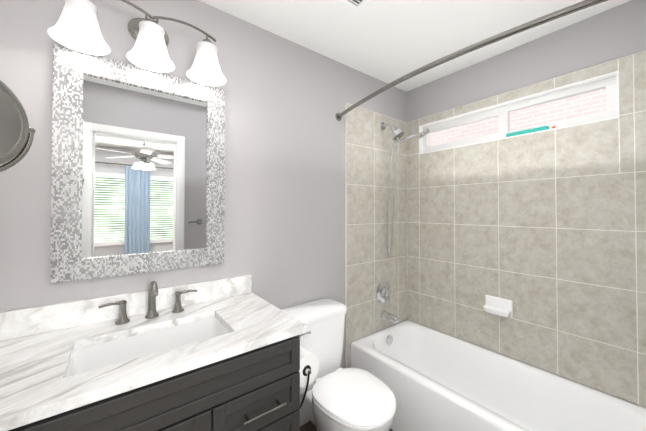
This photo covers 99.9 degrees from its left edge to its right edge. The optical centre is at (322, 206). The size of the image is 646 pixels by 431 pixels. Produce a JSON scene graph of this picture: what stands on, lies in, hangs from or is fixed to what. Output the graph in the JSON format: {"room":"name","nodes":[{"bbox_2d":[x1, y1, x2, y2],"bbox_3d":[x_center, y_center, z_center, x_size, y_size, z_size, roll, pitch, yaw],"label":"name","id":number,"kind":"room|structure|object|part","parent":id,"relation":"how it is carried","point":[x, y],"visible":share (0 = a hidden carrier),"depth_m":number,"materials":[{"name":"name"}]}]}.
{"room":"bathroom","nodes":[
{"label":"bathroom","id":0,"kind":"room"},
{"bbox_2d":[0,0,406,368],"bbox_3d":[-0.244,0.169,1.736,2.640,2.440,0.100,1,-1,-38],"label":"wall","id":1,"kind":"structure","parent":0,"point":[286,100],"depth_m":1.53,"materials":[{"name":"paint"}]},
{"bbox_2d":[48,0,225,85],"bbox_3d":[-0.740,-0.738,1.167,0.621,0.249,0.214,1,-1,-38],"label":"sconce","id":2,"kind":"object","parent":1,"relation":"attached to","point":[76,27],"visible":1,"depth_m":1.11,"materials":[{"name":"white glass"}]},
{"bbox_2d":[50,44,224,282],"bbox_3d":[-0.783,-0.165,1.241,0.649,0.915,0.031,1,-1,-38],"label":"vanity mirror","id":3,"kind":"object","parent":1,"relation":"attached to","point":[138,171],"visible":0.98,"depth_m":1.19,"materials":[{"name":"silver tile"}]},
{"bbox_2d":[345,103,406,367],"bbox_3d":[0.458,0.317,2.202,0.733,2.157,0.012,1,-1,-38],"label":"wall tiles","id":4,"kind":"structure","parent":1,"relation":"attached to","point":[370,266],"depth_m":2.14,"materials":[{"name":"tile"}]},
{"bbox_2d":[376,281,390,302],"bbox_3d":[0.513,0.692,2.188,0.172,0.172,0.068,1,-1,-38],"label":"shower valve","id":5,"kind":"object","parent":4,"relation":"attached to","point":[383,292],"visible":1,"depth_m":2.18,"materials":[{"name":"silver metal"}]},
{"bbox_2d":[381,310,398,322],"bbox_3d":[0.537,0.875,2.154,0.068,0.068,0.148,1,-1,-38],"label":"tub spout","id":6,"kind":"object","parent":4,"relation":"attached to","point":[385,314],"visible":1,"depth_m":2.14,"materials":[{"name":"silver metal"}]},
{"bbox_2d":[381,123,429,257],"bbox_3d":[0.660,-0.139,2.151,0.231,1.108,0.323,1,-1,-38],"label":"shower head","id":7,"kind":"object","parent":4,"relation":"attached to","point":[397,134],"visible":1,"depth_m":2.17},
{"bbox_2d":[335,0,607,120],"bbox_3d":[0.538,-0.658,1.323,0.150,0.060,1.537,1,-1,-38],"label":"rail","id":8,"kind":"object","parent":1,"relation":"attached to","point":[571,9],"visible":1,"depth_m":1.08,"materials":[{"name":"silver metal"}]},
{"bbox_2d":[300,421,393,430],"bbox_3d":[0.257,1.411,1.068,2.640,0.060,1.744,1,-1,-38],"label":"floor","id":9,"kind":"structure","parent":0,"point":[309,426],"depth_m":1.71,"materials":[{"name":"brown wood"}]},
{"bbox_2d":[0,274,305,430],"bbox_3d":[-0.611,0.877,1.001,0.970,1.005,0.600,1,-1,-38],"label":"bathroom vanity","id":10,"kind":"object","parent":9,"relation":"on","point":[257,389],"depth_m":0.95,"materials":[{"name":"white stone"}]},
{"bbox_2d":[98,281,197,324],"bbox_3d":[-0.717,0.394,1.145,0.360,0.164,0.143,1,-1,-38],"label":"faucet","id":11,"kind":"object","parent":10,"relation":"on","point":[152,312],"visible":1,"depth_m":1.16,"materials":[{"name":"silver metal"}]},
{"bbox_3d":[-0.623,0.513,1.021,0.970,0.276,0.561,1,-1,-38],"label":"bathroom vanity top","id":12,"kind":"part","parent":10,"relation":"part of","materials":[{"name":"white stone"}]},
{"bbox_2d":[299,345,318,408],"bbox_3d":[-0.105,0.756,1.220,0.139,0.228,0.170,1,-1,-38],"label":"paper holder","id":13,"kind":"object","parent":10,"relation":"attached to","point":[309,366],"visible":0.4,"depth_m":1.18,"materials":[{"name":"brown metal"}]},
{"bbox_2d":[299,409,309,425],"bbox_3d":[-0.127,1.339,1.737,0.741,0.100,0.016,1,-1,-38],"label":"baseboard","id":14,"kind":"structure","parent":9,"relation":"on","point":[304,419],"depth_m":1.71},
{"bbox_2d":[281,299,396,430],"bbox_3d":[0.070,0.998,1.455,0.452,0.776,0.688,1,-1,-38],"label":"toilet","id":15,"kind":"object","parent":9,"relation":"on","point":[338,397],"visible":0.79,"depth_m":1.41,"materials":[{"name":"ceramic"}]},
{"bbox_2d":[351,320,645,430],"bbox_3d":[0.940,1.188,1.608,0.699,0.400,1.522,1,-1,-38],"label":"tub","id":16,"kind":"object","parent":9,"relation":"on","point":[433,379],"visible":0.96,"depth_m":1.64,"materials":[{"name":"ceramic"}]},
{"bbox_2d":[199,0,630,91],"bbox_3d":[0.257,-1.089,1.100,2.640,0.060,1.744,1,-1,-38],"label":"ceiling","id":17,"kind":"structure","parent":0,"point":[387,41],"depth_m":1.58,"materials":[{"name":"paint"}]},
{"bbox_2d":[340,0,369,10],"bbox_3d":[0.158,-1.050,1.278,0.240,0.014,0.240,1,-1,-38],"label":"ceiling vent","id":18,"kind":"object","parent":17,"relation":"in","point":[356,5],"visible":1,"depth_m":1.39,"materials":[{"name":"white metal"}]},
{"bbox_2d":[406,0,645,407],"bbox_3d":[1.294,0.170,1.818,0.100,2.440,1.644,1,-1,-38],"label":"wall","id":19,"kind":"structure","parent":0,"point":[616,32],"depth_m":1.67,"materials":[{"name":"paint"}]},
{"bbox_2d":[483,295,512,317],"bbox_3d":[1.165,0.671,1.819,0.070,0.115,0.164,1,-1,-38],"label":"soap dish","id":20,"kind":"object","parent":19,"relation":"attached to","point":[502,307],"visible":0.98,"depth_m":1.82,"materials":[{"name":"ceramic"}]},
{"bbox_2d":[419,71,618,153],"bbox_3d":[1.216,-0.580,1.899,0.087,0.243,1.165,1,-1,-38],"label":"window","id":21,"kind":"structure","parent":19,"relation":"in","point":[608,82],"depth_m":1.75,"materials":[{"name":"plastic"}]},
{"bbox_2d":[407,51,645,406],"bbox_3d":[1.217,0.111,1.827,0.012,1.755,1.511,1,-1,-38],"label":"wall tile","id":22,"kind":"structure","parent":19,"relation":"attached to","point":[544,232],"depth_m":1.64,"materials":[{"name":"tile"}]},
{"bbox_3d":[-0.720,0.150,0.270,0.100,2.440,1.644,1,-1,-38],"label":"wall","id":23,"kind":"structure","parent":0,"visible":0},
{"bbox_2d":[0,80,34,171],"bbox_3d":[-0.652,-0.126,0.446,0.216,0.287,0.226,1,-1,-38],"label":"makeup mirror","id":24,"kind":"object","parent":23,"relation":"attached to","point":[17,132],"visible":1,"depth_m":0.55,"materials":[{"name":"silver metal"}]},
{"label":"outside","id":25,"kind":"structure","parent":0,"visible":0},
{"bbox_2d":[430,88,605,145],"bbox_3d":[3.745,-1.097,2.862,0.040,6.000,11.000,1,-1,-38],"label":"brick wall","id":26,"kind":"structure","parent":25,"point":[600,104],"depth_m":3.80,"materials":[{"name":"white"}]}
]}

